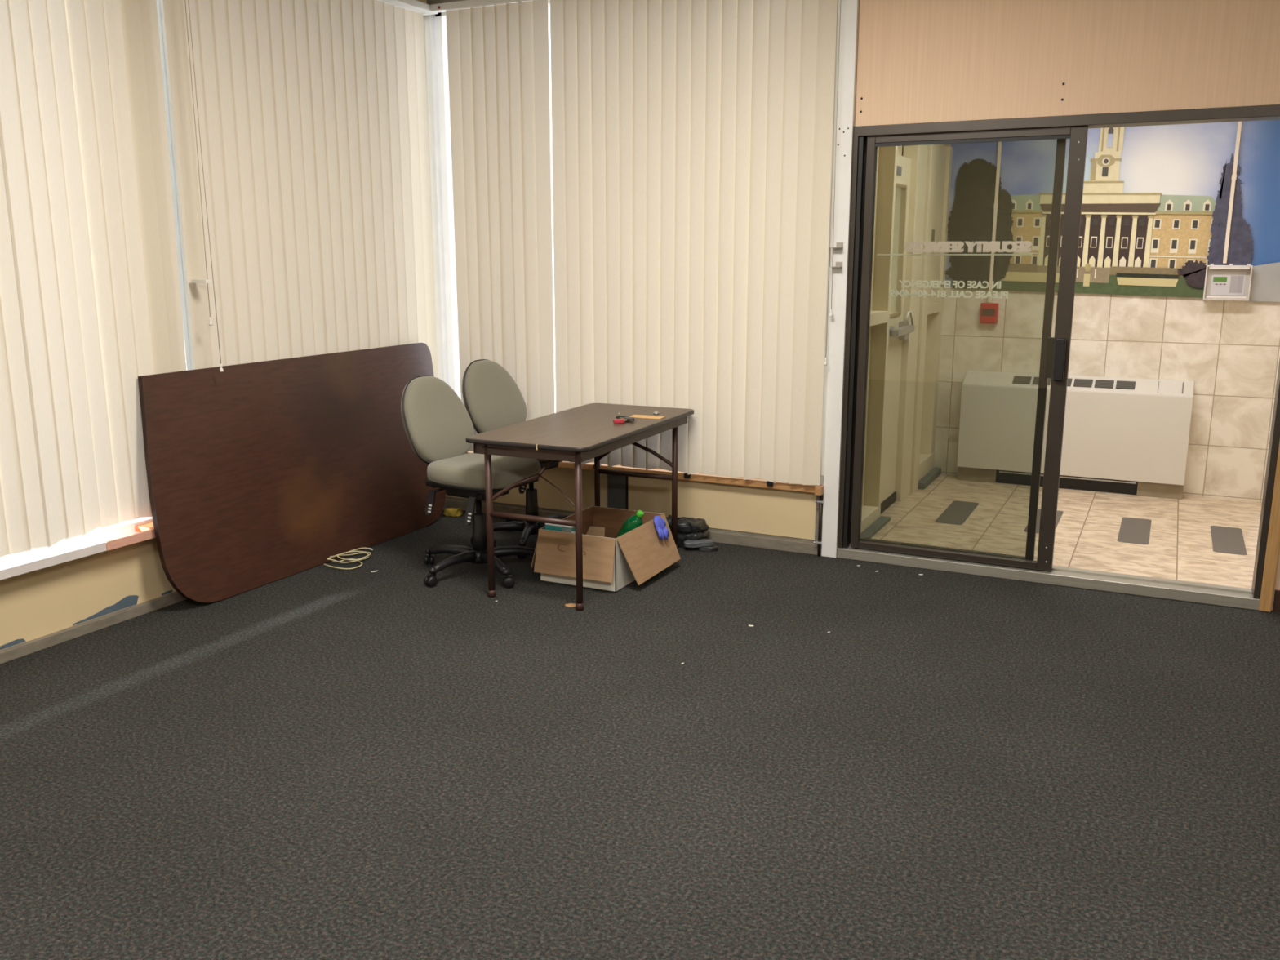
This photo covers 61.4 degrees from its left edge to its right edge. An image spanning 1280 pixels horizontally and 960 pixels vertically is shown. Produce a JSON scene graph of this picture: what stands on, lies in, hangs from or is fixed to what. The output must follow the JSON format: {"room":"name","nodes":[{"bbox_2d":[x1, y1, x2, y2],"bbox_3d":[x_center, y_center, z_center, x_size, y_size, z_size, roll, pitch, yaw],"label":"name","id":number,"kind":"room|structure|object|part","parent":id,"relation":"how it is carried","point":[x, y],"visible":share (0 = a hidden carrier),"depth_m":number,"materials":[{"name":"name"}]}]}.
{"room":"empty office","nodes":[
{"label":"empty office","id":0,"kind":"room"},
{"bbox_2d":[0,0,426,650],"bbox_3d":[-3.000,-0.521,2.964,0.101,3.100,8.100,6,13,26],"label":"wall","id":1,"kind":"structure","parent":0,"point":[35,604],"depth_m":4.46,"materials":[{"name":"beige paint"}]},
{"bbox_2d":[0,0,195,580],"bbox_3d":[-2.744,-0.770,3.312,0.182,2.555,3.430,6,13,26],"label":"window","id":2,"kind":"structure","parent":1,"relation":"in","point":[122,534],"depth_m":4.63,"materials":[{"name":"white paint"}]},
{"bbox_3d":[-2.726,0.467,3.541,0.112,0.037,3.390,6,13,26],"label":"sill","id":3,"kind":"part","parent":2,"relation":"part of","materials":[{"name":"plastic"}]},
{"bbox_2d":[0,0,186,557],"bbox_3d":[-2.739,-0.782,3.240,0.107,2.500,3.331,6,13,26],"label":"vertical blind","id":4,"kind":"object","parent":2,"relation":"attached to","point":[91,300],"visible":0.86,"depth_m":4.30,"materials":[{"name":"fabric"}]},
{"bbox_2d":[134,521,154,532],"bbox_3d":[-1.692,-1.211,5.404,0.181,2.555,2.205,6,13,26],"label":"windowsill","id":5,"kind":"structure","parent":1,"relation":"in","point":[148,526],"depth_m":4.70,"materials":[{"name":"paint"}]},
{"bbox_2d":[0,502,447,664],"bbox_3d":[-2.965,0.892,3.186,0.028,0.044,8.000,6,13,26],"label":"baseboard","id":6,"kind":"structure","parent":1,"relation":"attached to","point":[37,644],"depth_m":4.49,"materials":[{"name":"grey rubber"}]},
{"bbox_2d":[163,0,437,377],"bbox_3d":[-1.576,-1.249,5.511,0.145,2.522,1.860,6,13,26],"label":"vertical blind","id":7,"kind":"object","parent":1,"relation":"attached to","point":[300,126],"visible":0.78,"depth_m":5.36,"materials":[{"name":"fabric"}]},
{"bbox_3d":[-1.909,-1.501,4.633,0.007,1.590,0.005,6,13,26],"label":"cord","id":8,"kind":"part","parent":7,"relation":"part of","materials":[{"name":"beige plastic"}]},
{"bbox_3d":[-1.895,-1.402,4.672,0.004,1.800,0.021,7,14,32],"label":"cord","id":9,"kind":"part","parent":7,"relation":"part of","materials":[{"name":"beige plastic"}]},
{"bbox_3d":[-1.593,-2.468,5.263,0.107,0.035,1.860,6,13,26],"label":"head rail","id":10,"kind":"part","parent":7,"relation":"part of","materials":[{"name":"white paint"}]},
{"bbox_2d":[0,474,1279,959],"bbox_3d":[0.787,1.064,2.713,7.200,0.100,10.420,6,13,26],"label":"floor","id":11,"kind":"structure","parent":0,"point":[322,762],"depth_m":3.36,"materials":[{"name":"carpet"}]},
{"bbox_2d":[137,342,445,602],"bbox_3d":[-1.639,-0.107,5.507,0.161,1.042,2.049,6,13,26],"label":"tabletop","id":12,"kind":"object","parent":11,"relation":"on","point":[260,473],"visible":0.91,"depth_m":5.24,"materials":[{"name":"brown wood"}]},
{"bbox_2d":[323,546,373,569],"bbox_3d":[-1.448,0.395,5.542,0.189,0.038,0.349,6,13,26],"label":"cable","id":13,"kind":"object","parent":11,"relation":"on","point":[352,560],"visible":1,"depth_m":5.51,"materials":[{"name":"beige plastic"}]},
{"bbox_2d":[444,506,462,516],"bbox_3d":[-1.124,0.185,6.498,0.107,0.057,0.066,1,12,7],"label":"rag","id":14,"kind":"object","parent":11,"relation":"on","point":[454,511],"visible":1,"depth_m":6.48,"materials":[{"name":"yellow fabric"}]},
{"bbox_2d":[400,375,541,587],"bbox_3d":[-0.830,-0.011,5.258,0.680,0.955,0.628,7,14,31],"label":"office chair","id":15,"kind":"object","parent":11,"relation":"on","point":[437,423],"visible":0.85,"depth_m":5.22,"materials":[{"name":"grey fabric"}]},
{"bbox_3d":[-0.948,0.096,5.205,0.186,0.124,0.043,-9,15,-35],"label":"lever","id":16,"kind":"part","parent":15,"relation":"part of","materials":[{"name":"black plastic"}]},
{"bbox_3d":[-1.008,-0.296,5.343,0.171,0.426,0.430,7,14,31],"label":"backrest","id":17,"kind":"part","parent":15,"relation":"part of","materials":[{"name":"grey fabric"}]},
{"bbox_3d":[-0.952,0.356,5.403,0.294,0.063,0.054,4,13,20],"label":"leg","id":18,"kind":"part","parent":15,"relation":"part of","materials":[{"name":"black plastic"}]},
{"bbox_3d":[-0.905,0.396,5.216,0.054,0.063,0.294,10,16,41],"label":"leg","id":19,"kind":"part","parent":15,"relation":"part of","materials":[{"name":"black plastic"}]},
{"bbox_3d":[-0.766,0.125,5.099,0.053,0.139,0.186,5,13,21],"label":"lever","id":20,"kind":"part","parent":15,"relation":"part of","materials":[{"name":"black plastic"}]},
{"bbox_3d":[-0.753,-0.052,5.229,0.472,0.099,0.494,7,14,31],"label":"seat","id":21,"kind":"part","parent":15,"relation":"part of","materials":[{"name":"grey fabric"}]},
{"bbox_3d":[-0.697,0.399,5.201,0.054,0.063,0.294,-8,14,-32],"label":"leg","id":22,"kind":"part","parent":15,"relation":"part of","materials":[{"name":"black plastic"}]},
{"bbox_3d":[-0.623,0.361,5.380,0.293,0.063,0.054,-3,12,-12],"label":"leg","id":23,"kind":"part","parent":15,"relation":"part of","materials":[{"name":"black plastic"}]},
{"bbox_2d":[462,359,568,557],"bbox_3d":[-0.604,-0.144,5.833,0.692,0.979,0.623,8,14,33],"label":"office chair","id":24,"kind":"object","parent":11,"relation":"on","point":[493,400],"visible":0.41,"depth_m":5.84,"materials":[{"name":"grey fabric"}]},
{"bbox_3d":[-0.801,-0.438,5.897,0.171,0.426,0.430,8,14,33],"label":"backrest","id":25,"kind":"part","parent":24,"relation":"part of","materials":[{"name":"grey fabric"}]},
{"bbox_3d":[-0.758,0.260,5.858,0.293,0.063,0.054,-3,12,-12],"label":"leg","id":26,"kind":"part","parent":24,"relation":"part of","materials":[{"name":"black plastic"}]},
{"bbox_3d":[-0.683,0.223,6.036,0.054,0.063,0.294,-8,14,-32],"label":"leg","id":27,"kind":"part","parent":24,"relation":"part of","materials":[{"name":"black plastic"}]},
{"bbox_3d":[-0.571,-0.014,5.645,0.053,0.139,0.186,5,13,23],"label":"lever","id":28,"kind":"part","parent":24,"relation":"part of","materials":[{"name":"black plastic"}]},
{"bbox_3d":[-0.602,0.288,5.726,0.054,0.063,0.294,1,12,4],"label":"leg","id":29,"kind":"part","parent":24,"relation":"part of","materials":[{"name":"black plastic"}]},
{"bbox_3d":[-0.428,0.265,5.834,0.293,0.063,0.054,4,13,20],"label":"leg","id":30,"kind":"part","parent":24,"relation":"part of","materials":[{"name":"black plastic"}]},
{"bbox_3d":[-0.475,0.226,6.021,0.054,0.063,0.294,10,16,41],"label":"leg","id":31,"kind":"part","parent":24,"relation":"part of","materials":[{"name":"black plastic"}]},
{"bbox_2d":[564,603,575,607],"bbox_3d":[-0.308,0.561,4.839,0.060,0.004,0.047,7,14,31],"label":"scrap","id":32,"kind":"object","parent":11,"relation":"on","point":[570,605],"visible":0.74,"depth_m":4.83,"materials":[{"name":"brown paper"}]},
{"bbox_2d":[465,403,693,611],"bbox_3d":[-0.249,0.081,5.344,0.620,0.741,1.289,5,13,24],"label":"folding table","id":33,"kind":"object","parent":11,"relation":"on","point":[579,434],"visible":0.91,"depth_m":4.93,"materials":[{"name":"brown wood"}]},
{"bbox_3d":[-0.683,0.187,4.902,0.037,0.715,0.036,5,13,24],"label":"leg","id":34,"kind":"part","parent":33,"relation":"part of","materials":[{"name":"brown metal"}]},
{"bbox_3d":[-0.475,-0.128,4.738,0.497,0.028,0.028,5,13,24],"label":"rail","id":35,"kind":"part","parent":33,"relation":"part of","materials":[{"name":"brown metal"}]},
{"bbox_3d":[-0.268,0.226,4.715,0.037,0.715,0.036,5,13,24],"label":"leg","id":36,"kind":"part","parent":33,"relation":"part of","materials":[{"name":"brown metal"}]},
{"bbox_3d":[-0.248,-0.271,5.270,0.620,0.020,1.288,5,13,24],"label":"edge moulding","id":37,"kind":"part","parent":33,"relation":"part of","materials":[{"name":"grey"}]},
{"bbox_3d":[-0.232,-0.015,5.862,0.037,0.715,0.036,5,13,24],"label":"leg","id":38,"kind":"part","parent":33,"relation":"part of","materials":[{"name":"brown metal"}]},
{"bbox_2d":[613,415,636,423],"bbox_3d":[-0.079,-0.294,5.273,0.109,0.022,0.151,3,12,14],"label":"bunch","id":39,"kind":"object","parent":33,"relation":"on","point":[620,419],"visible":1,"depth_m":5.26,"materials":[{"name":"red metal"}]},
{"bbox_2d":[629,414,665,419],"bbox_3d":[0.035,-0.318,5.423,0.170,0.005,0.072,5,13,22],"label":"envelope","id":40,"kind":"object","parent":33,"relation":"on","point":[645,416],"visible":0.94,"depth_m":5.41,"materials":[{"name":"paper"}]},
{"bbox_3d":[0.183,0.024,5.675,0.037,0.715,0.036,5,13,24],"label":"leg","id":41,"kind":"part","parent":33,"relation":"part of","materials":[{"name":"brown metal"}]},
{"bbox_2d":[530,506,680,592],"bbox_3d":[-0.164,0.330,5.321,0.588,0.263,0.634,6,13,26],"label":"cardboard box","id":42,"kind":"object","parent":11,"relation":"on","point":[611,563],"visible":0.8,"depth_m":5.12,"materials":[{"name":"brown cardboard"}]},
{"bbox_2d":[545,523,575,533],"bbox_3d":[-0.369,0.338,5.209,0.152,0.281,0.094,6,13,26],"label":"carton","id":43,"kind":"object","parent":42,"relation":"in","point":[564,528],"visible":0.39,"depth_m":5.14,"materials":[{"name":"teal cardboard"}]},
{"bbox_3d":[-0.369,0.208,5.182,0.152,0.014,0.094,6,13,26],"label":"lid","id":44,"kind":"part","parent":43,"relation":"part of","materials":[{"name":"white"}]},
{"bbox_2d":[586,526,604,537],"bbox_3d":[-0.240,0.310,5.239,0.151,0.166,0.046,4,13,18],"label":"cardboard piece","id":45,"kind":"object","parent":42,"relation":"in","point":[593,531],"visible":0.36,"depth_m":5.23,"materials":[{"name":"brown cardboard"}]},
{"bbox_2d":[615,510,644,537],"bbox_3d":[-0.054,0.249,5.300,0.161,0.220,0.096,6,13,26],"label":"bottle","id":46,"kind":"object","parent":42,"relation":"in","point":[635,521],"visible":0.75,"depth_m":5.25,"materials":[{"name":"green plastic"}]},
{"bbox_2d":[653,515,669,540],"bbox_3d":[0.105,0.235,5.313,0.067,0.120,0.113,6,13,26],"label":"glove","id":47,"kind":"object","parent":42,"relation":"on","point":[660,523],"visible":1,"depth_m":5.30,"materials":[{"name":"blue rubber"}]},
{"bbox_2d":[662,512,717,551],"bbox_3d":[0.250,0.281,5.832,0.396,0.146,0.246,6,13,26],"label":"bag","id":48,"kind":"object","parent":11,"relation":"on","point":[692,533],"visible":0.8,"depth_m":5.79,"materials":[{"name":"black plastic"}]},
{"bbox_2d":[813,494,823,556],"bbox_3d":[0.927,0.234,5.608,0.044,0.332,0.036,6,13,26],"label":"pipe","id":49,"kind":"object","parent":11,"relation":"on","point":[819,542],"visible":1,"depth_m":5.60,"materials":[{"name":"grey metal"}]},
{"bbox_3d":[0.935,0.235,5.602,0.017,0.332,0.017,6,13,26],"label":"rod","id":50,"kind":"part","parent":49,"relation":"part of","materials":[{"name":"grey metal"}]},
{"bbox_2d":[934,500,978,524],"bbox_3d":[1.939,0.197,6.584,0.158,0.002,0.630,6,13,26],"label":"tile","id":51,"kind":"object","parent":11,"relation":"on","point":[957,512],"visible":1,"depth_m":6.56,"materials":[{"name":"grey tile"}]},
{"bbox_2d":[1023,508,1063,533],"bbox_3d":[2.387,0.242,6.368,0.158,0.002,0.630,6,13,26],"label":"tile","id":52,"kind":"object","parent":11,"relation":"on","point":[1060,513],"visible":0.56,"depth_m":6.40,"materials":[{"name":"grey tile"}]},
{"bbox_2d":[956,370,1194,499],"bbox_3d":[2.872,-0.314,7.201,1.412,0.748,0.185,6,13,26],"label":"radiator","id":53,"kind":"object","parent":11,"relation":"on","point":[1130,436],"visible":0.91,"depth_m":7.08,"materials":[{"name":"white metal"}]},
{"bbox_2d":[1012,375,1031,384],"bbox_3d":[2.577,-0.674,7.279,0.112,0.043,0.092,6,13,26],"label":"vent","id":54,"kind":"object","parent":53,"relation":"attached to","point":[1016,380],"depth_m":7.27,"materials":[{"name":"grey metal"}]},
{"bbox_3d":[2.855,-0.019,7.228,0.860,0.009,0.015,6,13,26],"label":"intake rail","id":55,"kind":"part","parent":53,"relation":"part of","materials":[{"name":"metal"}]},
{"bbox_2d":[1073,378,1093,387],"bbox_3d":[2.922,-0.640,7.112,0.112,0.043,0.092,6,13,26],"label":"vent","id":56,"kind":"object","parent":53,"relation":"attached to","point":[1077,383],"depth_m":7.11,"materials":[{"name":"grey metal"}]},
{"bbox_2d":[1093,379,1114,388],"bbox_3d":[3.037,-0.628,7.057,0.112,0.043,0.092,6,13,26],"label":"vent","id":57,"kind":"object","parent":53,"relation":"attached to","point":[1098,384],"depth_m":7.05,"materials":[{"name":"grey metal"}]},
{"bbox_2d":[1115,380,1135,389],"bbox_3d":[3.152,-0.616,7.002,0.112,0.043,0.092,6,13,26],"label":"vent","id":58,"kind":"object","parent":53,"relation":"attached to","point":[1120,384],"depth_m":7.00,"materials":[{"name":"grey metal"}]},
{"bbox_2d":[1117,516,1151,544],"bbox_3d":[2.825,0.287,6.157,0.158,0.002,0.630,6,13,26],"label":"tile","id":59,"kind":"object","parent":11,"relation":"on","point":[1132,530],"visible":1,"depth_m":6.14,"materials":[{"name":"grey tile"}]},
{"bbox_2d":[1210,525,1246,555],"bbox_3d":[3.245,0.329,5.955,0.158,0.002,0.630,6,13,26],"label":"tile","id":60,"kind":"object","parent":11,"relation":"on","point":[1225,540],"visible":1,"depth_m":5.93,"materials":[{"name":"grey tile"}]},
{"bbox_2d":[423,0,1279,610],"bbox_3d":[1.998,-0.934,4.922,7.300,3.100,0.132,6,13,26],"label":"wall","id":61,"kind":"structure","parent":0,"point":[919,61],"depth_m":4.87,"materials":[{"name":"beige paint"}]},
{"bbox_3d":[-1.221,-1.428,6.436,0.124,2.555,0.096,6,13,26],"label":"corner post","id":62,"kind":"part","parent":61,"relation":"part of","materials":[{"name":"white paint"}]},
{"bbox_2d":[435,0,823,495],"bbox_3d":[-0.103,-1.298,5.847,2.376,2.567,0.160,6,13,26],"label":"window","id":63,"kind":"structure","parent":61,"relation":"in","point":[440,18],"depth_m":6.24,"materials":[{"name":"white paint"}]},
{"bbox_3d":[-0.109,-1.316,5.900,2.316,2.555,0.065,6,13,26],"label":"frame","id":64,"kind":"part","parent":63,"relation":"part of","materials":[{"name":"white paint"}]},
{"bbox_2d":[431,0,843,485],"bbox_3d":[-0.084,-1.299,5.759,2.374,2.528,0.068,6,13,26],"label":"vertical blind","id":65,"kind":"object","parent":63,"relation":"attached to","point":[692,140],"visible":0.96,"depth_m":5.66,"materials":[{"name":"fabric"}]},
{"bbox_3d":[-0.113,-2.520,5.510,2.315,0.035,0.050,6,13,26],"label":"head rail","id":66,"kind":"part","parent":65,"relation":"part of","materials":[{"name":"white paint"}]},
{"bbox_3d":[0.926,-1.499,5.193,0.005,1.825,0.018,6,13,26],"label":"cord","id":67,"kind":"part","parent":65,"relation":"part of","materials":[{"name":"beige plastic"}]},
{"bbox_3d":[0.942,-1.617,5.171,0.005,1.585,0.019,8,14,33],"label":"cord","id":68,"kind":"part","parent":65,"relation":"part of","materials":[{"name":"beige plastic"}]},
{"bbox_3d":[-0.096,-0.059,6.079,2.300,0.037,0.055,6,13,26],"label":"sill","id":69,"kind":"part","parent":63,"relation":"part of","materials":[{"name":"brown wood"}]},
{"bbox_3d":[-0.124,0.066,6.196,2.372,0.271,0.100,6,13,26],"label":"panel","id":70,"kind":"part","parent":61,"relation":"part of","materials":[{"name":"beige paint"}]},
{"bbox_2d":[444,498,822,555],"bbox_3d":[-0.129,0.256,6.172,2.418,0.058,0.024,6,13,26],"label":"baseboard","id":71,"kind":"structure","parent":61,"relation":"attached to","point":[796,546],"depth_m":5.83,"materials":[{"name":"grey rubber"}]},
{"bbox_2d":[820,0,859,557],"bbox_3d":[1.006,-1.081,5.379,0.098,3.000,0.152,6,13,26],"label":"post","id":72,"kind":"object","parent":61,"relation":"attached to","point":[850,9],"visible":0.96,"depth_m":5.32,"materials":[{"name":"white metal"}]},
{"bbox_3d":[0.938,-0.068,5.541,0.018,0.090,0.002,6,13,26],"label":"plate","id":73,"kind":"part","parent":72,"relation":"part of","materials":[{"name":"white plastic"}]},
{"bbox_2d":[836,104,1279,609],"bbox_3d":[1.919,-0.573,5.043,1.922,2.144,0.162,6,13,26],"label":"door","id":74,"kind":"structure","parent":61,"relation":"in","point":[1055,351],"depth_m":5.10,"materials":[{"name":"brown metal"}]},
{"bbox_3d":[1.516,-0.631,5.281,0.920,2.048,0.036,6,13,26],"label":"fixed panel","id":75,"kind":"part","parent":74,"relation":"part of","materials":[{"name":"clear glass"}]},
{"bbox_3d":[1.539,-0.612,5.190,0.983,2.048,0.038,6,13,26],"label":"sliding panel","id":76,"kind":"part","parent":74,"relation":"part of","materials":[{"name":"clear glass"}]},
{"bbox_3d":[1.923,-0.573,5.052,0.038,0.190,0.027,6,13,26],"label":"handle","id":77,"kind":"part","parent":74,"relation":"part of","materials":[{"name":"black plastic"}]},
{"bbox_3d":[1.933,-0.554,4.967,0.044,0.194,0.032,6,13,26],"label":"handle","id":78,"kind":"part","parent":74,"relation":"part of","materials":[{"name":"black plastic"}]},
{"bbox_2d":[1258,439,1279,612],"bbox_3d":[2.770,-0.476,4.564,0.047,2.150,0.048,6,13,26],"label":"door frame","id":79,"kind":"structure","parent":61,"relation":"attached to","point":[1273,533],"depth_m":4.71,"materials":[{"name":"brown wood"}]},
{"bbox_2d":[1272,589,1279,612],"bbox_3d":[4.022,0.656,4.170,2.730,0.098,0.012,6,13,26],"label":"baseboard","id":80,"kind":"structure","parent":61,"relation":"attached to","point":[1277,597],"depth_m":4.75,"materials":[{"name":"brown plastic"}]},
{"bbox_2d":[861,143,952,532],"bbox_3d":[1.469,-1.169,6.524,0.322,2.700,2.300,6,13,26],"label":"wall","id":81,"kind":"structure","parent":0,"point":[931,164],"depth_m":6.70,"materials":[{"name":"beige paint"}]},
{"bbox_2d":[880,154,915,514],"bbox_3d":[1.517,-0.844,6.439,0.140,2.100,0.532,6,13,26],"label":"door","id":82,"kind":"structure","parent":81,"relation":"in","point":[899,329],"depth_m":6.51,"materials":[{"name":"beige paint"}]},
{"bbox_2d":[860,467,941,538],"bbox_3d":[1.576,0.141,6.746,0.160,0.045,2.300,6,13,26],"label":"baseboard","id":83,"kind":"structure","parent":81,"relation":"attached to","point":[930,477],"depth_m":6.35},
{"bbox_2d":[933,288,1279,502],"bbox_3d":[2.923,-0.569,7.286,2.380,1.411,0.100,6,13,26],"label":"wall","id":84,"kind":"structure","parent":0,"point":[1230,349],"depth_m":6.96,"materials":[{"name":"tile"}]},
{"bbox_2d":[979,302,999,324],"bbox_3d":[2.378,-1.136,7.351,0.114,0.138,0.055,6,13,26],"label":"alarm pull station","id":85,"kind":"object","parent":84,"relation":"attached to","point":[988,311],"visible":1,"depth_m":7.33,"materials":[{"name":"red plastic"}]},
{"bbox_3d":[2.977,-1.933,6.972,2.500,1.389,0.098,6,13,26],"label":"wall","id":86,"kind":"structure","parent":0,"visible":0},
{"bbox_2d":[944,120,1279,302],"bbox_3d":[3.035,-1.810,6.889,2.220,1.295,0.030,6,13,26],"label":"wall mural","id":87,"kind":"object","parent":86,"relation":"attached to","point":[1155,205],"visible":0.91,"depth_m":6.85,"materials":[{"name":"multicoloured paper"}]},
{"bbox_2d":[987,141,1001,302],"bbox_3d":[2.373,-1.878,7.181,0.026,1.373,0.018,6,13,26],"label":"conduit","id":88,"kind":"object","parent":87,"relation":"attached to","point":[999,148],"visible":0.8,"depth_m":7.19,"materials":[{"name":"beige metal"}]},
{"bbox_2d":[1202,263,1253,301],"bbox_3d":[3.637,-1.225,6.676,0.254,0.222,0.088,6,13,26],"label":"fire alarm","id":89,"kind":"object","parent":87,"relation":"attached to","point":[1222,282],"visible":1,"depth_m":6.67,"materials":[{"name":"white plastic"}]},
{"bbox_2d":[1222,121,1242,263],"bbox_3d":[3.614,-1.881,6.555,0.026,1.109,0.018,6,13,26],"label":"conduit","id":90,"kind":"object","parent":87,"relation":"attached to","point":[1239,124],"visible":0.8,"depth_m":6.58,"materials":[{"name":"beige metal"}]}
]}

